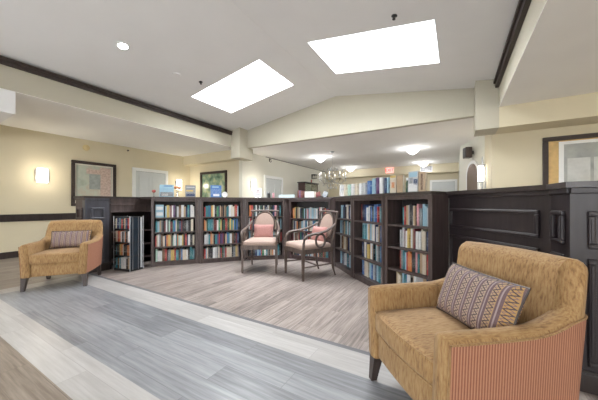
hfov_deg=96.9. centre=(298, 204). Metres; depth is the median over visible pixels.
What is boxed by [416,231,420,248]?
book
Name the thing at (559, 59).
ceiling
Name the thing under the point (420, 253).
book
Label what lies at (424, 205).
book
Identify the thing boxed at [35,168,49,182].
wall sconce
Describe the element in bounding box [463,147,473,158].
wall speaker
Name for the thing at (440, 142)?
ceiling
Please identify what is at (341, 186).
upright book
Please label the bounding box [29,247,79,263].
seat cushion
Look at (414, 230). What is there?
book
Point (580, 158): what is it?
print
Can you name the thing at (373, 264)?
book
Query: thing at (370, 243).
book
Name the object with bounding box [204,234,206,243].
book
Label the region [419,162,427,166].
dome light
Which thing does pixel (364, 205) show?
book
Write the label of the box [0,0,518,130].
ceiling
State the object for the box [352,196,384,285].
bookcase
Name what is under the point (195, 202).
bookcase
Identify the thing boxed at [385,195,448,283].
bookcase
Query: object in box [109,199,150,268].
open shelf unit
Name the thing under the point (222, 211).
books
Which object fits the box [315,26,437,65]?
window
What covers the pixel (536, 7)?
wall
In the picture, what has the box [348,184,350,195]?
upright book
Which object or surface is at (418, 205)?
book
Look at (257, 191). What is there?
sign
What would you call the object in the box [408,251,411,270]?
book
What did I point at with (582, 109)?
wall
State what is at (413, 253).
book
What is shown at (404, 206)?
book
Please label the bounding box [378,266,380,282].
book
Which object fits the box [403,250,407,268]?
book
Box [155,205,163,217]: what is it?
book
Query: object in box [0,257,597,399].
floor
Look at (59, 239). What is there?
lumbar pillow
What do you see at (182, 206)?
book
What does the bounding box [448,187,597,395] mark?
wall
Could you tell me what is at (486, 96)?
wall
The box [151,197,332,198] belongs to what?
countertop
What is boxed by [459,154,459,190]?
wall
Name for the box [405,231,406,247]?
book
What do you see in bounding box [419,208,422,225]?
book
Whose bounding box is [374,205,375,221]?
book
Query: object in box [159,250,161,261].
book
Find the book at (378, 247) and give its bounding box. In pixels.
[377,246,379,261]
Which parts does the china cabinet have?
panel, panel, cornice, panel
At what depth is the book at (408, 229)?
3.01 m
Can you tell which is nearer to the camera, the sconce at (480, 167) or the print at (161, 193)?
the print at (161, 193)
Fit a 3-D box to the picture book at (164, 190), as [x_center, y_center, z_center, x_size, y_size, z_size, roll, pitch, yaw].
[-2.406,-0.245,4.822,0.235,0.226,0.053,0,0,-21]
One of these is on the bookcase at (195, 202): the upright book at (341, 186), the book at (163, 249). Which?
the book at (163, 249)
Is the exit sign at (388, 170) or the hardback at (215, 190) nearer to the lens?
the hardback at (215, 190)
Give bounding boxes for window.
[199,74,286,106]
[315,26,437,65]
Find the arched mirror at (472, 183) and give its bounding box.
[466,160,479,189]
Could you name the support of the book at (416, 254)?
on the bookcase at (438, 205)
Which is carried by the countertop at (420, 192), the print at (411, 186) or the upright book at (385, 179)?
the upright book at (385, 179)
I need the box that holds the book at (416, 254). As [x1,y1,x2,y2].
[415,252,419,272]
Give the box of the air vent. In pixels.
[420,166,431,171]
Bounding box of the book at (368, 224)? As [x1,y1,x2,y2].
[368,224,369,239]
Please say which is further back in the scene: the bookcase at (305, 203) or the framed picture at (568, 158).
the bookcase at (305, 203)
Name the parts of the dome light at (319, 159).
lamp shade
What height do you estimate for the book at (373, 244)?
0.223 m
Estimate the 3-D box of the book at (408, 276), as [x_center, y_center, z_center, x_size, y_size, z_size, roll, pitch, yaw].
[1.304,0.906,3.045,0.135,0.228,0.041,0,0,-30]
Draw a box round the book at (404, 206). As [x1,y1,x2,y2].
[404,206,405,224]
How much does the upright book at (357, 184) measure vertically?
0.178 m
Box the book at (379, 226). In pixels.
[379,226,380,241]
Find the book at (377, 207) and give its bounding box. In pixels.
[377,207,378,221]
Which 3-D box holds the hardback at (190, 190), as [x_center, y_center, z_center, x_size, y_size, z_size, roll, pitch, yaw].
[-2.039,-0.245,4.982,0.180,0.227,0.057,0,0,-21]
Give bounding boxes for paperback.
[121,257,126,268]
[125,219,127,228]
[127,245,129,255]
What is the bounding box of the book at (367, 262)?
[367,262,368,276]
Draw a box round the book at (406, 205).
[406,205,407,224]
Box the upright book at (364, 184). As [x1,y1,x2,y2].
[363,183,366,194]
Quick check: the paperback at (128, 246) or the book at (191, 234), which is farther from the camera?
the book at (191, 234)
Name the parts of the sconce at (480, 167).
lamp shade, rod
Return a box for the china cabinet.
[297,182,318,196]
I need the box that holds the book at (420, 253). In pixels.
[420,253,421,273]
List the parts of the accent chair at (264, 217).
leg, arm, post, seat frame, seat, oval frame, crest rail, leg, post, arm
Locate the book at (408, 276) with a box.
[407,274,412,282]
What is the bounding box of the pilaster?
[75,198,109,272]
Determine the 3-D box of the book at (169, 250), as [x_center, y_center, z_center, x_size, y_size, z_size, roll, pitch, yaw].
[-2.371,0.919,4.864,0.041,0.202,0.148,0,0,-21]
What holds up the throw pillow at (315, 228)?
on the accent chair at (303, 247)
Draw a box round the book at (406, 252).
[406,252,407,270]
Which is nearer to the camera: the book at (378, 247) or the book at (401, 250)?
the book at (401, 250)
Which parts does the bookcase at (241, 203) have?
panel, panel, rail, shelf, shelf, shelf, shelf, panel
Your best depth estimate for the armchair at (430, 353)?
1.15 m
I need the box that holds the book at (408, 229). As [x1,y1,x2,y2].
[407,228,410,247]
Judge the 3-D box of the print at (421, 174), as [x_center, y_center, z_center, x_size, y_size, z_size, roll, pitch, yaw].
[1.317,-0.243,2.845,0.001,0.173,0.021,0,0,-44]
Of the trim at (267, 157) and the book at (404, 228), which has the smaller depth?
the book at (404, 228)
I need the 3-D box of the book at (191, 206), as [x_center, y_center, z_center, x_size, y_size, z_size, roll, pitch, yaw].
[-2.021,0.123,4.993,0.041,0.224,0.141,0,0,-21]
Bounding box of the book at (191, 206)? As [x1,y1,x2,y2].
[190,205,192,216]
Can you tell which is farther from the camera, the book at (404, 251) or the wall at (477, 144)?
the wall at (477, 144)
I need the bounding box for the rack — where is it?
[113,215,143,271]
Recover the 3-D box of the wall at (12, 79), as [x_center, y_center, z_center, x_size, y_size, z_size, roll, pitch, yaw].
[-4.231,-2.050,3.537,0.120,0.900,9.000,0,0,31]
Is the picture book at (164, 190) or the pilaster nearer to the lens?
the pilaster
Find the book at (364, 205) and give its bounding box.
[363,204,373,220]
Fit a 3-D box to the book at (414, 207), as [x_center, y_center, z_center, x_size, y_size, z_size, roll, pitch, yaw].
[1.345,0.126,2.987,0.146,0.218,0.023,0,0,-30]
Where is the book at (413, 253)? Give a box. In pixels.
[412,252,414,271]
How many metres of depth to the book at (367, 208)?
3.74 m
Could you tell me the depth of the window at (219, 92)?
5.95 m
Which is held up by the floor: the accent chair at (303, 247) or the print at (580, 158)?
the accent chair at (303, 247)
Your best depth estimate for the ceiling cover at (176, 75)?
4.57 m
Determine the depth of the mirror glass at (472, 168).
6.46 m
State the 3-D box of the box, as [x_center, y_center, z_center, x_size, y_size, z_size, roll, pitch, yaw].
[0.228,-0.198,5.357,0.210,0.125,0.090,0,0,28]
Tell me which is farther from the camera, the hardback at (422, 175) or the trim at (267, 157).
the trim at (267, 157)
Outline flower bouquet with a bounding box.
[174,186,181,193]
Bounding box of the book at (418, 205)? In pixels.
[417,204,422,225]
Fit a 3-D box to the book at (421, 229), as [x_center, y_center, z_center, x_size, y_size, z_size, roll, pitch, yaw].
[1.413,0.384,2.926,0.164,0.223,0.020,0,0,-30]
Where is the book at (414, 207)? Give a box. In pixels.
[413,206,416,225]
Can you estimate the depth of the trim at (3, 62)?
4.58 m
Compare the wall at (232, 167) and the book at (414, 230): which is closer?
the book at (414, 230)
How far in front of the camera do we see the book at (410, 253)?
2.98 m
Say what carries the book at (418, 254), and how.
on the bookcase at (438, 205)
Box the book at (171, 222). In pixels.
[170,221,172,231]
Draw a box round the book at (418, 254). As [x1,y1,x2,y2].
[418,254,419,272]
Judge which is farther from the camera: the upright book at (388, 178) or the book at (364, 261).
the book at (364, 261)
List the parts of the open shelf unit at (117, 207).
panel, panel, panel moulding, panel, shelf, shelf, panel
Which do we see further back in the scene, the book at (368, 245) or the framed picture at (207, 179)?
the framed picture at (207, 179)
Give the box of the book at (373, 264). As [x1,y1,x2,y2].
[373,264,374,279]
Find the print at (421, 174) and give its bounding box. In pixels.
[421,174,422,189]
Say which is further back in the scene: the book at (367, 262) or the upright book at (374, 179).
the book at (367, 262)
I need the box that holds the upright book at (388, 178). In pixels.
[387,177,389,192]
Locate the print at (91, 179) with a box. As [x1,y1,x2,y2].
[76,164,111,195]
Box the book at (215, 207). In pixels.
[214,206,216,216]
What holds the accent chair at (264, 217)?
on the floor
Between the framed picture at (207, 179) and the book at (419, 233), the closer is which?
the book at (419, 233)
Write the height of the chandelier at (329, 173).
1.140 m
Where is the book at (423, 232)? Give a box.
[422,231,426,250]
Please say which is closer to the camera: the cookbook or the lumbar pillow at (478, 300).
the lumbar pillow at (478, 300)
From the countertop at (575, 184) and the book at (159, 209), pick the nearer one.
the countertop at (575, 184)
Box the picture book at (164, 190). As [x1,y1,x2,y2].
[159,185,173,196]
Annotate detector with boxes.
[83,145,89,150]
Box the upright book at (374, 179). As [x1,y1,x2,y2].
[372,178,375,193]
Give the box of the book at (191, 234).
[190,233,192,244]
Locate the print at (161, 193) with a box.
[160,192,172,195]
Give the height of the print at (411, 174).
0.054 m
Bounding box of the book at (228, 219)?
[227,218,229,229]
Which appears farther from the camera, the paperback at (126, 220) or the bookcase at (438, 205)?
the paperback at (126, 220)
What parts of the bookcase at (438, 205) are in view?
panel, rail, shelf, shelf, shelf, panel, panel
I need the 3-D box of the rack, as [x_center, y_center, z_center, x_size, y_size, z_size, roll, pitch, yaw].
[-2.885,0.647,4.489,0.390,0.905,0.252,0,0,20]
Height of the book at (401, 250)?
0.223 m
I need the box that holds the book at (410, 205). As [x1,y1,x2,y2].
[409,204,416,224]
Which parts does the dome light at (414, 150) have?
lamp shade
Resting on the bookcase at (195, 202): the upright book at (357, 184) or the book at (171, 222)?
the book at (171, 222)
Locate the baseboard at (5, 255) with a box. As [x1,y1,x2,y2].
[0,251,18,258]
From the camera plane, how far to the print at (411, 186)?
2.94 m
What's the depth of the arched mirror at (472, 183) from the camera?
6.46 m
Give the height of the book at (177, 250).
0.185 m
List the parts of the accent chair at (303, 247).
leg, arm, leg, seat, seat frame, leg, arm, oval frame, crest rail, leg, post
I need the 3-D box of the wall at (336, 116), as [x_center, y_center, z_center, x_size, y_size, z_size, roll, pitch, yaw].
[0.883,-2.150,6.188,5.360,1.100,0.120,0,0,31]
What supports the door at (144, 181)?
in the wall at (22, 151)
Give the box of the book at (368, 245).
[367,244,369,258]
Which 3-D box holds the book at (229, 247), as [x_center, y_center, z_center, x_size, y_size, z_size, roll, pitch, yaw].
[-1.375,0.926,5.212,0.041,0.188,0.141,0,0,-21]
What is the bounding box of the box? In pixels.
[305,191,315,196]
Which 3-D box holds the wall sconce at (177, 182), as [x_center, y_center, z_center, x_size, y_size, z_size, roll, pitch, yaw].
[-3.927,-0.640,8.697,0.105,0.330,0.224,0,0,31]
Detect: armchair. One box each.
[18,220,102,291]
[368,241,588,399]
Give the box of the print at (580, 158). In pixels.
[564,142,597,181]
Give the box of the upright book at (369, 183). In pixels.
[367,181,371,193]
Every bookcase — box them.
[151,199,199,266]
[200,199,245,263]
[246,199,288,260]
[289,199,333,262]
[334,198,351,276]
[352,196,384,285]
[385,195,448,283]
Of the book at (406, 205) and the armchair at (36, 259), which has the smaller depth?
the book at (406, 205)
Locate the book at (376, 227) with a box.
[376,227,377,241]
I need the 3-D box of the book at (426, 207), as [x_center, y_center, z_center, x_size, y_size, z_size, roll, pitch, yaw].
[1.419,0.128,2.865,0.140,0.214,0.030,0,0,-30]
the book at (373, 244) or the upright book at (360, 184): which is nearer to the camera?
the book at (373, 244)
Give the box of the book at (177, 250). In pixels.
[176,249,178,259]
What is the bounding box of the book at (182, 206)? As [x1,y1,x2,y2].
[181,205,183,216]
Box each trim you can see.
[0,59,231,134]
[0,213,75,221]
[267,157,324,171]
[495,0,531,87]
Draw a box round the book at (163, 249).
[162,248,164,260]
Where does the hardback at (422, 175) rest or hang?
on the countertop at (420, 192)
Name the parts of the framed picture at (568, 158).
frame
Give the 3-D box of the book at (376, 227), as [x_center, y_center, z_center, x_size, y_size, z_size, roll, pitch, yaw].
[1.102,0.397,3.531,0.159,0.197,0.020,0,0,-17]
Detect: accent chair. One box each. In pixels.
[240,210,280,273]
[284,210,339,281]
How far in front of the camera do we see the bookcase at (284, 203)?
5.34 m
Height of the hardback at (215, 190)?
0.237 m
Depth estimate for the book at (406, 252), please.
3.02 m
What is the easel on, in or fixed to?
on the countertop at (151, 197)
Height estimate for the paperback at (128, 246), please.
0.171 m
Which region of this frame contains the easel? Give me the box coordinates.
[316,191,327,196]
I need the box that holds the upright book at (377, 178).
[376,177,378,193]
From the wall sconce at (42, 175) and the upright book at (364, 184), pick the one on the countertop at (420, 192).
the upright book at (364, 184)
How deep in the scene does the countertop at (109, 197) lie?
4.50 m
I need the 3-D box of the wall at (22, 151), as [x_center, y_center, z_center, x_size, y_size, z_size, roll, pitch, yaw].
[-6.189,-0.250,5.079,0.120,2.700,9.670,0,0,31]
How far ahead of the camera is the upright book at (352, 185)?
4.11 m
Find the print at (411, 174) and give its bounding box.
[409,172,416,176]
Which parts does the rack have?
post, panel, post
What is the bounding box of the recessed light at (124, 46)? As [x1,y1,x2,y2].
[115,41,130,50]
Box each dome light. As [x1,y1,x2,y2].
[316,157,324,162]
[407,147,418,154]
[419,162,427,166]
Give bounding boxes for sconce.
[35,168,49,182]
[175,180,181,189]
[251,180,255,190]
[478,157,485,188]
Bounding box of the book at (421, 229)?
[421,229,427,249]
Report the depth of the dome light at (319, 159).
8.86 m
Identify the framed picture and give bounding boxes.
[71,160,115,205]
[200,170,226,196]
[542,132,597,184]
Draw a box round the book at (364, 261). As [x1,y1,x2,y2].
[364,261,365,275]
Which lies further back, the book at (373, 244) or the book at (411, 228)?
the book at (373, 244)
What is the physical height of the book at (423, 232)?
0.206 m
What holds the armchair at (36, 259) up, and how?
on the floor
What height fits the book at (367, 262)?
0.203 m
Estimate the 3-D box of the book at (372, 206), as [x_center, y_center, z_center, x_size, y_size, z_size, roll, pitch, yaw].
[1.077,0.126,3.635,0.147,0.219,0.030,0,0,-17]
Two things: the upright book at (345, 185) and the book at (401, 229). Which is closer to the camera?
the book at (401, 229)
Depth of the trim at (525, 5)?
3.06 m
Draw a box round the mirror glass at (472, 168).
[467,164,476,189]
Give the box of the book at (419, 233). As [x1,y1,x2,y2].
[418,232,420,249]
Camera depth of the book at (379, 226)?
3.47 m
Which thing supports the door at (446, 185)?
in the wall at (333, 192)
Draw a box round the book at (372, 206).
[372,206,373,221]
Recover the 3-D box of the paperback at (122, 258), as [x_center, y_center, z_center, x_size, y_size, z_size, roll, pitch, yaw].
[-2.915,0.974,4.445,0.042,0.183,0.110,0,0,20]
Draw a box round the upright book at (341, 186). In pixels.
[340,185,343,195]
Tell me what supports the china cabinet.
on the floor
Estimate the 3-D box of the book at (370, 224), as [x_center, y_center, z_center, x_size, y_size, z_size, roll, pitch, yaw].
[1.059,0.384,3.667,0.144,0.223,0.034,0,0,-17]
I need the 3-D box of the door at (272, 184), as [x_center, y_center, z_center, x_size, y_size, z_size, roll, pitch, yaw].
[-0.871,0.060,9.275,0.084,2.080,1.100,0,0,31]
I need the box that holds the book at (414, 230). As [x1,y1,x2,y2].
[413,229,420,248]
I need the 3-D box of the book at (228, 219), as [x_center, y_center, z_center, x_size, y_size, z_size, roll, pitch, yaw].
[-1.393,0.384,5.208,0.041,0.223,0.147,0,0,-21]
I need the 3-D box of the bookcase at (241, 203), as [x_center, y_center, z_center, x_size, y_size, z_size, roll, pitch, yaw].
[-1.467,0.500,5.197,0.872,1.200,0.312,0,0,-21]
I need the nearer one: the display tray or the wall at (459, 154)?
the display tray
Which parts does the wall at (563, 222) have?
panel moulding, panel moulding, cornice, panel, panel moulding, panel moulding, cornice, panel, cornice, panel moulding, panel moulding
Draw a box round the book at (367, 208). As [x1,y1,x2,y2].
[366,207,368,220]
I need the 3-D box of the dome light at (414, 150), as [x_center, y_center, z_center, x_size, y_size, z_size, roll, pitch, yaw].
[3.240,-1.498,7.550,0.330,0.205,0.330,0,0,31]
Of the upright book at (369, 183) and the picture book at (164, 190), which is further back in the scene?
the picture book at (164, 190)
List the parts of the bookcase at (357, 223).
panel, rail, shelf, shelf, shelf, shelf, panel, panel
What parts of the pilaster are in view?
panel, panel moulding, cornice, panel moulding, panel moulding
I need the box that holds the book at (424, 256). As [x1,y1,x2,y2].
[422,254,426,274]
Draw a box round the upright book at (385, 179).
[384,178,386,192]
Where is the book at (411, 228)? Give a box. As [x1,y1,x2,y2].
[411,228,417,247]
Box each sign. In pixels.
[254,188,261,197]
[386,168,393,172]
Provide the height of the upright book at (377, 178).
0.216 m
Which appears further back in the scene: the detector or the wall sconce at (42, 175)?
the detector
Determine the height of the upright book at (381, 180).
0.207 m
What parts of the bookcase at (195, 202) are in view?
panel, rail, shelf, shelf, shelf, shelf, panel, panel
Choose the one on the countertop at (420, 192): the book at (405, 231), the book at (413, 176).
the book at (413, 176)
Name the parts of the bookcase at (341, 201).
rail, shelf, shelf, shelf, panel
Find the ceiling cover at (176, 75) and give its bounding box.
[172,72,180,77]
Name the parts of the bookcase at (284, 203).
panel, panel, rail, shelf, panel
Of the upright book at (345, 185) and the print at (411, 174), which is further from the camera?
the upright book at (345, 185)
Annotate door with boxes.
[132,167,167,196]
[264,175,282,197]
[430,179,456,191]
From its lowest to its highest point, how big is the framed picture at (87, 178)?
1.100 m
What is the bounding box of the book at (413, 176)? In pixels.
[408,171,419,191]
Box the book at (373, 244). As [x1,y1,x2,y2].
[373,244,374,259]
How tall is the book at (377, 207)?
0.204 m
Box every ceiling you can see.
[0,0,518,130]
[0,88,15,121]
[0,90,477,171]
[499,0,597,106]
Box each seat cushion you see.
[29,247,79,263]
[375,306,469,384]
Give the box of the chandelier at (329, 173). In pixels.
[318,151,346,188]
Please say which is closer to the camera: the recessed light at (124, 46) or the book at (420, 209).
the book at (420, 209)
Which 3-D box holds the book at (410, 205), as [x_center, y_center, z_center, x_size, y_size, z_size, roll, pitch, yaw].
[1.329,0.115,3.037,0.148,0.240,0.034,0,0,-30]
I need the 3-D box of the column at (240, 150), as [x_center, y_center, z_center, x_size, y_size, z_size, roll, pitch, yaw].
[-1.617,-1.890,7.539,0.320,1.220,0.550,0,0,31]
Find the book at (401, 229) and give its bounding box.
[400,229,401,246]
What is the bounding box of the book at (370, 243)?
[370,243,372,258]
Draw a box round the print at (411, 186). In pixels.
[408,183,416,190]
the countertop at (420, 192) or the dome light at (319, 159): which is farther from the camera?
the dome light at (319, 159)
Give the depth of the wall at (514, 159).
4.60 m
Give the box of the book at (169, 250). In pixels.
[168,249,170,260]
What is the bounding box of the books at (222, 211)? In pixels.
[155,205,366,260]
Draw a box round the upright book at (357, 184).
[355,183,358,194]
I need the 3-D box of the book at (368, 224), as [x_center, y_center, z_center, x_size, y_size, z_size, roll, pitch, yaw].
[1.040,0.386,3.714,0.136,0.218,0.026,0,0,-17]
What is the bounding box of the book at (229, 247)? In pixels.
[228,246,230,256]
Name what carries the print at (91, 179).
attached to the framed picture at (87, 178)
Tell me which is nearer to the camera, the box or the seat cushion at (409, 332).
the seat cushion at (409, 332)
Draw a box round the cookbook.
[390,175,396,192]
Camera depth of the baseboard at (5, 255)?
5.40 m
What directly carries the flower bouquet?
on the countertop at (151, 197)
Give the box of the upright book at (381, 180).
[379,177,385,193]
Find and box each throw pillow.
[254,224,273,236]
[311,226,327,241]
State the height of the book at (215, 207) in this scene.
0.211 m
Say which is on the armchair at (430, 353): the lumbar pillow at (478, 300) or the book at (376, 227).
the lumbar pillow at (478, 300)
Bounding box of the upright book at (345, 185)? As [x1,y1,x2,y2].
[344,184,348,195]
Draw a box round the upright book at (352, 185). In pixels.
[351,184,354,194]
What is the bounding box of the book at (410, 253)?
[410,253,411,271]
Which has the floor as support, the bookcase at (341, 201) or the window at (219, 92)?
the bookcase at (341, 201)
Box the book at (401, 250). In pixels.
[401,250,402,268]
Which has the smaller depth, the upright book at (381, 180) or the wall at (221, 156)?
the upright book at (381, 180)
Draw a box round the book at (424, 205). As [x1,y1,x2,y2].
[423,204,427,225]
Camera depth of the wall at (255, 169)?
9.33 m
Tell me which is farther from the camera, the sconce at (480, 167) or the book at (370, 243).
the sconce at (480, 167)
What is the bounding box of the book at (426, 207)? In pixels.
[425,206,427,225]
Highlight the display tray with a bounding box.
[279,195,294,197]
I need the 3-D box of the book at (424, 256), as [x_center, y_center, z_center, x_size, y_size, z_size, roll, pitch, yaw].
[1.417,0.648,2.889,0.168,0.214,0.041,0,0,-30]
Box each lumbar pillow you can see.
[49,230,91,248]
[436,262,530,328]
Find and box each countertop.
[73,196,150,198]
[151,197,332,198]
[333,191,445,198]
[446,181,597,194]
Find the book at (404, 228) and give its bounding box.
[402,227,406,246]
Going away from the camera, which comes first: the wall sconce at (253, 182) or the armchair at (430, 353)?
the armchair at (430, 353)
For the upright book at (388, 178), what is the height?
0.195 m
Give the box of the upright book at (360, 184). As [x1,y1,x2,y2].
[359,183,362,194]
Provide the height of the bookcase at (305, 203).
1.200 m
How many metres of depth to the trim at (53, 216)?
5.74 m
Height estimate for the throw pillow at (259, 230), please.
0.239 m
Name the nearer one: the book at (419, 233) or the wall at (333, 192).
the book at (419, 233)
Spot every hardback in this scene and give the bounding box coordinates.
[185,185,195,196]
[210,185,220,196]
[397,175,404,192]
[419,171,426,191]
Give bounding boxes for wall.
[0,55,230,146]
[0,125,189,252]
[183,150,238,165]
[190,161,238,196]
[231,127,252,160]
[239,154,327,197]
[248,88,473,148]
[325,162,458,178]
[328,172,458,196]
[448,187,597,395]
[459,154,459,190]
[460,136,484,190]
[474,79,498,136]
[485,123,597,188]
[496,92,597,133]
[499,0,546,105]
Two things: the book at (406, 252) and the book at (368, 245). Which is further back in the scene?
the book at (368, 245)
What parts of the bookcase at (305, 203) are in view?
panel, shelf, rail, shelf, panel, panel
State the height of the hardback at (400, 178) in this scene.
0.206 m
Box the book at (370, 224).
[370,224,372,240]

